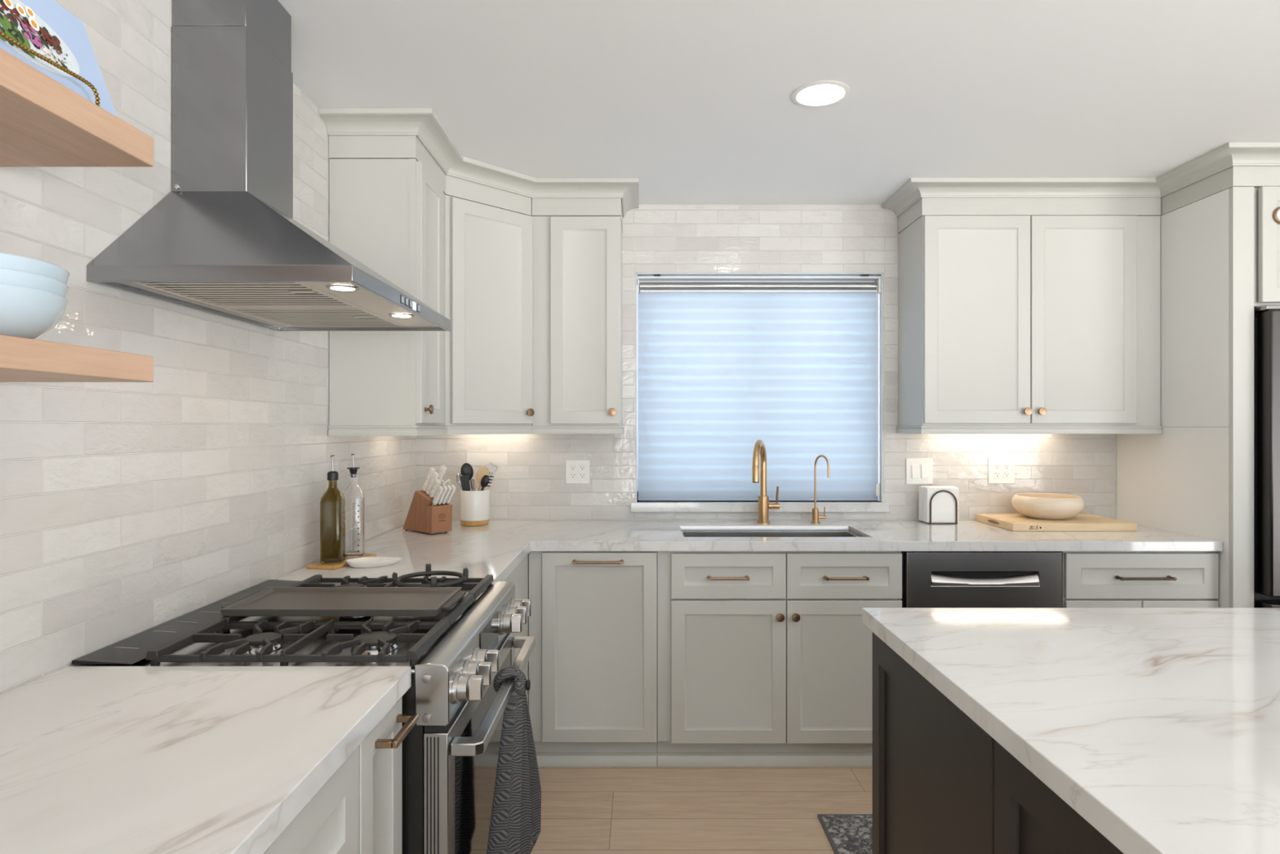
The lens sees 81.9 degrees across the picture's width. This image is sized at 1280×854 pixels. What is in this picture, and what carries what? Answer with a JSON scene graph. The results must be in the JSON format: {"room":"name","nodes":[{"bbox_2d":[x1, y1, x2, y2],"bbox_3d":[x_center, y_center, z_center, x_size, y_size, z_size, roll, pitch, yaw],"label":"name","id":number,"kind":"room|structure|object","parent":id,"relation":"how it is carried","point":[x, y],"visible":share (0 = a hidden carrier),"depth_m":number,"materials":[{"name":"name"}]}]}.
{"room":"kitchen","nodes":[
{"label":"kitchen","id":0,"kind":"room"},
{"bbox_2d":[0,0,415,693],"bbox_3d":[-1.194,0.142,0.200,0.200,2.455,7.200,0,0,0],"label":"wall","id":1,"kind":"structure","parent":0,"point":[127,509],"depth_m":1.62,"materials":[{"name":"tile"}]},
{"bbox_2d":[0,48,153,166],"bbox_3d":[-0.954,-0.459,0.568,0.280,0.048,1.335,0,0,0],"label":"floating shelf","id":2,"kind":"object","parent":1,"relation":"attached to","point":[44,122],"visible":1,"depth_m":1.10,"materials":[{"name":"brown wood"}]},
{"bbox_2d":[0,30,100,106],"bbox_3d":[-0.900,-0.558,1.009,0.162,0.149,0.225,0,0,0],"label":"book stand","id":3,"kind":"object","parent":2,"relation":"on","point":[2,33],"visible":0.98,"depth_m":1.03,"materials":[{"name":"gold metal"}]},
{"bbox_2d":[0,0,117,117],"bbox_3d":[-0.875,-0.567,1.046,0.079,0.167,0.275,0,0,0],"label":"cookbook","id":4,"kind":"object","parent":3,"relation":"on","point":[45,27],"visible":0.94,"depth_m":1.09,"materials":[{"name":"paper"}]},
{"bbox_2d":[0,0,79,76],"bbox_3d":[-0.859,-0.554,1.018,0.036,0.098,0.220,0,0,0],"label":"picture","id":5,"kind":"object","parent":4,"relation":"attached to","point":[26,23],"depth_m":1.05,"materials":[{"name":"multicoloured paper"}]},
{"bbox_2d":[0,334,153,382],"bbox_3d":[-0.954,-0.097,0.568,0.280,0.043,1.335,0,0,0],"label":"floating shelf","id":6,"kind":"object","parent":1,"relation":"attached to","point":[21,359],"visible":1,"depth_m":1.07,"materials":[{"name":"brown wood"}]},
{"bbox_2d":[0,283,67,339],"bbox_3d":[-0.955,-0.155,1.035,0.241,0.072,0.241,0,0,0],"label":"bowl","id":7,"kind":"object","parent":6,"relation":"on","point":[28,313],"visible":0.79,"depth_m":1.02,"materials":[{"name":"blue ceramic"}]},
{"bbox_2d":[0,267,69,297],"bbox_3d":[-0.956,-0.176,1.038,0.241,0.072,0.241,0,0,0],"label":"bowl","id":8,"kind":"object","parent":7,"relation":"on","point":[11,277],"visible":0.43,"depth_m":1.02,"materials":[{"name":"blue ceramic"}]},
{"bbox_2d":[0,252,70,284],"bbox_3d":[-0.957,-0.197,1.041,0.241,0.072,0.241,0,0,0],"label":"bowl","id":9,"kind":"object","parent":8,"relation":"on","point":[10,261],"visible":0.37,"depth_m":1.02,"materials":[{"name":"blue ceramic"}]},
{"bbox_2d":[87,0,450,331],"bbox_3d":[-0.829,-0.686,1.837,0.527,0.796,0.760,0,0,0],"label":"range hood","id":10,"kind":"object","parent":1,"relation":"attached to","point":[226,241],"visible":1,"depth_m":1.72,"materials":[{"name":"metal"}]},
{"bbox_2d":[330,286,354,290],"bbox_3d":[-0.632,-0.295,1.568,0.047,0.002,0.047,0,0,0],"label":"lamp","id":11,"kind":"object","parent":10,"relation":"on","point":[332,288],"depth_m":1.57,"materials":[{"name":"white"}]},
{"bbox_2d":[392,314,410,317],"bbox_3d":[-0.632,-0.295,1.955,0.047,0.002,0.047,0,0,0],"label":"lamp","id":12,"kind":"object","parent":10,"relation":"on","point":[393,315],"depth_m":1.95,"materials":[{"name":"white"}]},
{"bbox_2d":[328,135,447,435],"bbox_3d":[-0.917,-0.526,2.784,0.350,1.115,0.408,0,0,0],"label":"upper cabinet","id":13,"kind":"object","parent":1,"relation":"attached to","point":[387,193],"visible":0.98,"depth_m":2.59,"materials":[{"name":"paint"}]},
{"bbox_2d":[318,107,639,217],"bbox_3d":[-0.496,-1.053,3.001,0.394,0.062,1.540,0,0,45],"label":"crown molding","id":14,"kind":"structure","parent":1,"relation":"attached to","point":[424,123],"depth_m":2.94,"materials":[{"name":"paint"}]},
{"bbox_2d":[528,707,872,853],"bbox_3d":[1.603,1.400,0.100,5.794,0.060,7.400,0,0,0],"label":"floor","id":15,"kind":"structure","parent":0,"point":[585,810],"depth_m":2.66,"materials":[{"name":"brown wood"}]},
{"bbox_2d":[71,574,535,853],"bbox_3d":[-0.698,0.892,1.790,0.787,0.956,0.762,0,0,0],"label":"gas range","id":16,"kind":"object","parent":15,"relation":"on","point":[455,640],"visible":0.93,"depth_m":1.57,"materials":[{"name":"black metal"}]},
{"bbox_2d":[112,585,488,673],"bbox_3d":[-0.730,0.470,1.792,0.600,0.010,0.756,0,0,0],"label":"cooktop","id":17,"kind":"object","parent":16,"relation":"in","point":[135,656],"depth_m":1.55,"materials":[{"name":"metal"}]},
{"bbox_2d":[391,564,468,586],"bbox_3d":[-0.580,0.414,2.045,0.196,0.035,0.196,0,0,0],"label":"ring","id":18,"kind":"object","parent":16,"relation":"on","point":[464,576],"visible":0.92,"depth_m":2.04,"materials":[{"name":"metal"}]},
{"bbox_2d":[486,666,541,853],"bbox_3d":[-0.313,0.871,1.772,0.094,0.568,0.387,0,0,6],"label":"dish towel","id":19,"kind":"object","parent":16,"relation":"hanging from","point":[515,824],"visible":0.93,"depth_m":1.75,"materials":[{"name":"grey fabric"}]},
{"bbox_2d":[263,746,358,853],"bbox_3d":[-0.752,0.933,0.808,0.676,0.871,0.756,0,0,0],"label":"base cabinet","id":20,"kind":"object","parent":15,"relation":"on","point":[328,824],"visible":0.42,"depth_m":1.08,"materials":[{"name":"paint"}]},
{"bbox_2d":[358,696,418,853],"bbox_3d":[-0.751,0.933,1.294,0.678,0.871,0.213,0,0,0],"label":"base cabinet","id":21,"kind":"object","parent":15,"relation":"on","point":[380,753],"visible":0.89,"depth_m":1.30,"materials":[{"name":"paint"}]},
{"bbox_2d":[504,554,528,703],"bbox_3d":[-0.752,0.933,2.576,0.676,0.871,0.792,0,0,0],"label":"base cabinet","id":22,"kind":"object","parent":15,"relation":"on","point":[519,575],"visible":0.02,"depth_m":2.84,"materials":[{"name":"paint"}]},
{"bbox_2d":[275,520,1222,585],"bbox_3d":[0.616,0.476,2.888,3.417,0.040,1.423,0,0,0],"label":"countertop","id":23,"kind":"structure","parent":22,"relation":"on","point":[496,548],"depth_m":2.95,"materials":[{"name":"stone"}]},
{"bbox_2d":[306,553,377,569],"bbox_3d":[-1.000,0.450,2.482,0.104,0.010,0.244,0,0,12],"label":"tray","id":24,"kind":"object","parent":23,"relation":"on","point":[318,565],"visible":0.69,"depth_m":2.39,"materials":[{"name":"brown wood"}]},
{"bbox_2d":[320,454,345,564],"bbox_3d":[-1.010,0.268,2.425,0.066,0.352,0.066,0,0,-5],"label":"oil bottle","id":25,"kind":"object","parent":24,"relation":"on","point":[332,502],"visible":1,"depth_m":2.39,"materials":[{"name":"green glass"}]},
{"bbox_2d":[342,453,364,556],"bbox_3d":[-0.990,0.268,2.548,0.066,0.352,0.066,0,0,-12],"label":"oil bottle","id":26,"kind":"object","parent":24,"relation":"on","point":[353,495],"visible":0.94,"depth_m":2.52,"materials":[{"name":"clear glass"}]},
{"bbox_2d":[345,556,402,568],"bbox_3d":[-0.873,0.445,2.415,0.169,0.022,0.098,0,0,0],"label":"spoon rest","id":27,"kind":"object","parent":23,"relation":"on","point":[366,562],"visible":1,"depth_m":2.42,"materials":[{"name":"white ceramic"}]},
{"bbox_2d":[402,489,452,534],"bbox_3d":[-0.928,0.365,3.217,0.228,0.180,0.104,0,0,40],"label":"knife block","id":28,"kind":"object","parent":23,"relation":"on","point":[422,517],"visible":0.95,"depth_m":3.16,"materials":[{"name":"brown wood"}]},
{"bbox_2d":[421,467,435,493],"bbox_3d":[-0.921,0.249,3.182,0.113,0.151,0.015,0,0,40],"label":"knife","id":29,"kind":"object","parent":28,"relation":"in","point":[432,470],"visible":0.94,"depth_m":3.17,"materials":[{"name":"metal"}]},
{"bbox_2d":[424,471,439,496],"bbox_3d":[-0.899,0.263,3.159,0.109,0.145,0.015,0,0,40],"label":"knife","id":30,"kind":"object","parent":28,"relation":"in","point":[435,475],"visible":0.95,"depth_m":3.14,"materials":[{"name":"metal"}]},
{"bbox_2d":[428,479,440,498],"bbox_3d":[-0.882,0.283,3.139,0.096,0.126,0.015,0,0,40],"label":"knife","id":31,"kind":"object","parent":28,"relation":"in","point":[437,483],"visible":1,"depth_m":3.12,"materials":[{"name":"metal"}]},
{"bbox_2d":[431,485,443,506],"bbox_3d":[-0.867,0.311,3.124,0.098,0.129,0.012,0,0,40],"label":"knife","id":32,"kind":"object","parent":28,"relation":"in","point":[440,489],"visible":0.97,"depth_m":3.11,"materials":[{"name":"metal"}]},
{"bbox_2d":[436,484,447,505],"bbox_3d":[-0.853,0.311,3.140,0.098,0.129,0.012,0,0,40],"label":"knife","id":33,"kind":"object","parent":28,"relation":"in","point":[445,488],"visible":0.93,"depth_m":3.12,"materials":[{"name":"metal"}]},
{"bbox_2d":[437,464,446,479],"bbox_3d":[-0.884,0.245,3.211,0.121,0.163,0.015,0,0,40],"label":"knife","id":34,"kind":"object","parent":28,"relation":"in","point":[443,468],"visible":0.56,"depth_m":3.18,"materials":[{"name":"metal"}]},
{"bbox_2d":[440,479,450,486],"bbox_3d":[-0.856,0.280,3.175,0.080,0.112,0.074,0,0,0],"label":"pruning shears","id":35,"kind":"object","parent":28,"relation":"in","point":[443,483],"visible":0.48,"depth_m":3.17,"materials":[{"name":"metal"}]},
{"bbox_2d":[440,484,451,505],"bbox_3d":[-0.840,0.311,3.156,0.098,0.129,0.012,0,0,40],"label":"knife","id":36,"kind":"object","parent":28,"relation":"in","point":[449,488],"visible":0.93,"depth_m":3.14,"materials":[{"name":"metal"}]},
{"bbox_2d":[444,484,455,504],"bbox_3d":[-0.827,0.311,3.172,0.098,0.129,0.012,0,0,40],"label":"knife","id":37,"kind":"object","parent":28,"relation":"in","point":[453,487],"visible":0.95,"depth_m":3.15,"materials":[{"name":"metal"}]},
{"bbox_2d":[459,488,489,525],"bbox_3d":[-0.772,0.374,3.445,0.137,0.162,0.137,0,0,0],"label":"utensil crock","id":38,"kind":"object","parent":23,"relation":"on","point":[474,505],"visible":0.96,"depth_m":3.39,"materials":[{"name":"white ceramic"}]},
{"bbox_2d":[456,473,462,487],"bbox_3d":[-0.800,0.319,3.419,0.106,0.208,0.040,0,0,0],"label":"whisk","id":39,"kind":"object","parent":38,"relation":"in","point":[457,474],"visible":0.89,"depth_m":3.41,"materials":[{"name":"metal"}]},
{"bbox_2d":[459,475,471,490],"bbox_3d":[-0.801,0.321,3.405,0.065,0.200,0.010,0,0,-45],"label":"spatula","id":40,"kind":"object","parent":38,"relation":"in","point":[464,479],"visible":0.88,"depth_m":3.40,"materials":[{"name":"black plastic"}]},
{"bbox_2d":[460,462,473,479],"bbox_3d":[-0.805,0.294,3.436,0.060,0.253,0.015,0,0,-28],"label":"spoon","id":41,"kind":"object","parent":38,"relation":"in","point":[466,468],"visible":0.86,"depth_m":3.43,"materials":[{"name":"black plastic"}]},
{"bbox_2d":[470,478,475,490],"bbox_3d":[-0.771,0.331,3.442,0.040,0.180,0.018,0,0,0],"label":"tongs","id":42,"kind":"object","parent":38,"relation":"in","point":[472,481],"visible":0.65,"depth_m":3.43,"materials":[{"name":"metal"}]},
{"bbox_2d":[475,466,488,490],"bbox_3d":[-0.745,0.303,3.428,0.084,0.237,0.024,0,0,0],"label":"wooden spoon","id":43,"kind":"object","parent":38,"relation":"in","point":[482,471],"visible":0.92,"depth_m":3.42,"materials":[{"name":"brown wood"}]},
{"bbox_2d":[480,475,493,490],"bbox_3d":[-0.726,0.322,3.412,0.102,0.199,0.015,0,0,6],"label":"fork","id":44,"kind":"object","parent":38,"relation":"in","point":[485,480],"visible":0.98,"depth_m":3.41,"materials":[{"name":"black plastic"}]},
{"bbox_2d":[483,462,497,489],"bbox_3d":[-0.729,0.294,3.451,0.134,0.256,0.017,0,0,0],"label":"slotted turner","id":45,"kind":"object","parent":38,"relation":"in","point":[491,464],"visible":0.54,"depth_m":3.45,"materials":[{"name":"metal"}]},
{"bbox_2d":[751,439,779,524],"bbox_3d":[0.558,0.257,3.427,0.099,0.398,0.259,0,0,35],"label":"kitchen faucet","id":46,"kind":"object","parent":23,"relation":"on","point":[764,505],"visible":1,"depth_m":3.48,"materials":[{"name":"gold metal"}]},
{"bbox_2d":[680,525,871,537],"bbox_3d":[0.575,0.587,3.239,0.782,0.258,0.353,0,0,0],"label":"sink","id":47,"kind":"object","parent":23,"relation":"in","point":[687,531],"visible":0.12,"depth_m":3.40,"materials":[{"name":"metal"}]},
{"bbox_2d":[810,454,829,523],"bbox_3d":[0.848,0.293,3.464,0.073,0.326,0.114,0,0,0],"label":"filter faucet","id":48,"kind":"object","parent":23,"relation":"on","point":[815,517],"visible":1,"depth_m":3.49,"materials":[{"name":"gold metal"}]},
{"bbox_2d":[921,489,957,524],"bbox_3d":[1.425,0.376,3.520,0.130,0.160,0.124,0,0,0],"label":"napkin holder","id":49,"kind":"object","parent":23,"relation":"on","point":[941,491],"visible":0.56,"depth_m":3.46,"materials":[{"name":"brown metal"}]},
{"bbox_2d":[918,485,958,522],"bbox_3d":[1.426,0.367,3.520,0.154,0.168,0.104,0,0,0],"label":"napkin stack","id":50,"kind":"object","parent":49,"relation":"in","point":[943,504],"visible":1,"depth_m":3.47,"materials":[{"name":"paper"}]},
{"bbox_2d":[976,513,1137,531],"bbox_3d":[1.901,0.438,3.400,0.543,0.035,0.357,0,0,0],"label":"cutting board","id":51,"kind":"object","parent":23,"relation":"on","point":[1011,522],"visible":1,"depth_m":3.23,"materials":[{"name":"brown wood"}]},
{"bbox_2d":[1011,493,1084,519],"bbox_3d":[1.886,0.368,3.415,0.298,0.102,0.298,0,0,0],"label":"wooden bowl","id":52,"kind":"object","parent":51,"relation":"on","point":[1035,505],"visible":1,"depth_m":3.31,"materials":[{"name":"brown wood"}]},
{"bbox_2d":[528,551,657,766],"bbox_3d":[-0.190,0.933,3.257,0.517,0.871,0.677,0,0,0],"label":"base cabinet","id":53,"kind":"object","parent":15,"relation":"on","point":[593,620],"visible":0.89,"depth_m":2.96,"materials":[{"name":"paint"}]},
{"bbox_2d":[657,551,902,766],"bbox_3d":[0.562,0.933,3.257,0.984,0.871,0.677,0,0,0],"label":"base cabinet","id":54,"kind":"object","parent":15,"relation":"on","point":[765,658],"visible":0.91,"depth_m":2.96,"materials":[{"name":"paint"}]},
{"bbox_2d":[817,813,872,853],"bbox_3d":[1.231,1.365,2.292,1.212,0.008,0.606,0,0,0],"label":"rug","id":55,"kind":"object","parent":15,"relation":"on","point":[846,833],"visible":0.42,"depth_m":2.48,"materials":[{"name":"grey fabric"}]},
{"bbox_2d":[901,551,1062,607],"bbox_3d":[1.380,0.934,3.250,0.648,0.868,0.600,0,0,0],"label":"dishwasher","id":56,"kind":"object","parent":15,"relation":"on","point":[930,579],"visible":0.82,"depth_m":2.95,"materials":[{"name":"black metal"}]},
{"bbox_2d":[872,632,1123,853],"bbox_3d":[1.639,0.933,0.707,2.123,0.872,2.254,0,0,0],"label":"kitchen island","id":57,"kind":"object","parent":15,"relation":"on","point":[942,784],"visible":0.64,"depth_m":1.41,"materials":[{"name":"paint"}]},
{"bbox_2d":[862,607,1279,853],"bbox_3d":[1.655,0.475,0.706,2.190,0.039,2.312,0,0,0],"label":"island countertop","id":58,"kind":"structure","parent":57,"relation":"on","point":[1159,727],"depth_m":1.23,"materials":[{"name":"stone"}]},
{"bbox_2d":[1060,551,1218,607],"bbox_3d":[2.015,0.933,3.257,0.618,0.871,0.677,0,0,0],"label":"base cabinet","id":59,"kind":"object","parent":15,"relation":"on","point":[1090,579],"visible":0.26,"depth_m":2.96,"materials":[{"name":"paint"}]},
{"bbox_2d":[1116,165,1279,607],"bbox_3d":[2.873,0.142,3.235,1.095,2.453,0.727,0,0,0],"label":"refrigerator surround","id":60,"kind":"object","parent":15,"relation":"on","point":[1220,235],"visible":0.59,"depth_m":3.00,"materials":[{"name":"paint"}]},
{"bbox_2d":[1272,206,1279,223],"bbox_3d":[2.495,-0.823,2.865,0.067,0.067,0.013,0,0,0],"label":"cabinet knob","id":61,"kind":"object","parent":60,"relation":"attached to","point":[1276,214],"visible":1,"depth_m":2.86,"materials":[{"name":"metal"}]},
{"bbox_2d":[1253,305,1279,607],"bbox_3d":[2.889,0.439,3.152,0.942,1.822,0.817,0,0,0],"label":"refrigerator","id":62,"kind":"object","parent":15,"relation":"on","point":[1267,326],"visible":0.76,"depth_m":2.86,"materials":[{"name":"black metal"}]},
{"bbox_3d":[-0.770,0.934,-0.086,0.640,0.871,1.028,0,0,0],"label":"base cabinet","id":63,"kind":"object","parent":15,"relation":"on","visible":0},
{"bbox_2d":[0,666,411,853],"bbox_3d":[-0.765,0.476,0.394,0.656,0.040,2.028,0,0,0],"label":"countertop","id":64,"kind":"structure","parent":63,"relation":"on","point":[94,759],"depth_m":1.05,"materials":[{"name":"stone"}]},
{"bbox_2d":[415,204,1116,707],"bbox_3d":[1.603,0.142,3.700,5.394,2.455,0.200,0,0,0],"label":"wall","id":65,"kind":"structure","parent":0,"point":[528,483],"depth_m":3.60,"materials":[{"name":"tile"}]},
{"bbox_2d":[444,174,534,434],"bbox_3d":[-0.779,-0.526,3.291,0.626,1.115,0.615,0,0,0],"label":"upper cabinet","id":66,"kind":"object","parent":65,"relation":"attached to","point":[488,230],"visible":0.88,"depth_m":3.12,"materials":[{"name":"paint"}]},
{"bbox_2d":[565,459,590,484],"bbox_3d":[-0.303,0.218,3.595,0.118,0.117,0.009,0,0,0],"label":"wall outlet","id":67,"kind":"object","parent":65,"relation":"attached to","point":[577,471],"visible":1,"depth_m":3.59,"materials":[{"name":"white plastic"}]},
{"bbox_2d":[569,464,576,478],"bbox_3d":[-0.326,0.218,3.592,0.033,0.068,0.002,0,0,0],"label":"receptacle","id":68,"kind":"object","parent":67,"relation":"attached to","point":[572,467],"depth_m":3.59,"materials":[{"name":"white plastic"}]},
{"bbox_2d":[578,464,586,478],"bbox_3d":[-0.280,0.218,3.592,0.033,0.068,0.002,0,0,0],"label":"receptacle","id":69,"kind":"object","parent":67,"relation":"attached to","point":[582,468],"depth_m":3.59,"materials":[{"name":"white plastic"}]},
{"bbox_2d":[532,197,624,434],"bbox_3d":[-0.279,-0.526,3.423,0.406,1.115,0.350,0,0,0],"label":"upper cabinet","id":70,"kind":"object","parent":65,"relation":"attached to","point":[577,242],"visible":0.99,"depth_m":3.28,"materials":[{"name":"paint"}]},
{"bbox_2d":[636,279,638,498],"bbox_3d":[0.583,-0.194,3.757,1.208,1.120,0.045,0,0,0],"label":"window","id":71,"kind":"structure","parent":65,"relation":"in","point":[637,279],"depth_m":3.73,"materials":[{"name":"white plastic"}]},
{"bbox_2d":[637,274,880,500],"bbox_3d":[0.584,-0.191,3.643,1.192,1.110,0.065,0,0,0],"label":"window shade","id":72,"kind":"object","parent":65,"relation":"attached to","point":[726,364],"visible":1,"depth_m":3.64,"materials":[{"name":"blue fabric"}]},
{"bbox_2d":[635,272,883,502],"bbox_3d":[0.583,-0.194,3.668,1.206,1.120,0.134,0,0,0],"label":"trim","id":73,"kind":"structure","parent":65,"relation":"attached to","point":[881,294],"depth_m":3.61,"materials":[{"name":"white plastic"}]},
{"bbox_2d":[631,499,888,511],"bbox_3d":[0.581,0.389,3.654,1.252,0.046,0.163,0,0,0],"label":"trim","id":74,"kind":"structure","parent":65,"relation":"attached to","point":[642,506],"depth_m":3.57,"materials":[{"name":"stone"}]},
{"bbox_2d":[906,457,933,484],"bbox_3d":[1.362,0.216,3.594,0.130,0.128,0.012,0,0,0],"label":"light switch","id":75,"kind":"object","parent":65,"relation":"attached to","point":[918,470],"visible":1,"depth_m":3.59,"materials":[{"name":"white plastic"}]},
{"bbox_2d":[987,457,1014,483],"bbox_3d":[1.763,0.212,3.595,0.130,0.127,0.009,0,0,0],"label":"wall outlet","id":76,"kind":"object","parent":65,"relation":"attached to","point":[1000,469],"visible":1,"depth_m":3.59,"materials":[{"name":"white plastic"}]},
{"bbox_2d":[993,463,1000,477],"bbox_3d":[1.740,0.212,3.592,0.033,0.068,0.002,0,0,0],"label":"receptacle","id":77,"kind":"object","parent":76,"relation":"attached to","point":[997,467],"depth_m":3.59,"materials":[{"name":"white plastic"}]},
{"bbox_2d":[1003,463,1009,477],"bbox_3d":[1.786,0.212,3.592,0.033,0.068,0.002,0,0,0],"label":"receptacle","id":78,"kind":"object","parent":76,"relation":"attached to","point":[1006,466],"depth_m":3.59,"materials":[{"name":"white plastic"}]},
{"bbox_2d":[896,197,1162,434],"bbox_3d":[1.786,-0.526,3.420,1.072,1.115,0.356,0,0,0],"label":"upper cabinet","id":79,"kind":"object","parent":65,"relation":"attached to","point":[1016,315],"visible":0.99,"depth_m":3.28,"materials":[{"name":"paint"}]},
{"bbox_2d":[881,142,1279,217],"bbox_3d":[2.247,-1.053,3.061,2.376,0.062,0.474,0,0,20],"label":"crown molding","id":80,"kind":"structure","parent":65,"relation":"attached to","point":[1229,154],"depth_m":3.23,"materials":[{"name":"paint"}]},
{"bbox_2d":[277,0,1279,204],"bbox_3d":[1.603,-1.135,0.100,5.794,0.100,7.400,0,0,0],"label":"ceiling","id":81,"kind":"structure","parent":0,"point":[691,100],"depth_m":2.34,"materials":[{"name":"paint"}]},
{"bbox_2d":[791,80,849,106],"bbox_3d":[0.588,-1.081,2.402,0.186,0.005,0.186,0,0,0],"label":"recessed light","id":82,"kind":"object","parent":81,"relation":"in","point":[823,93],"visible":1,"depth_m":2.40,"materials":[{"name":"white plastic"}]},
{"bbox_2d":[797,84,844,104],"bbox_3d":[0.588,-1.083,2.402,0.147,0.002,0.147,0,0,0],"label":"diffuser","id":83,"kind":"object","parent":82,"relation":"attached to","point":[806,94],"depth_m":2.40,"materials":[{"name":"white"}]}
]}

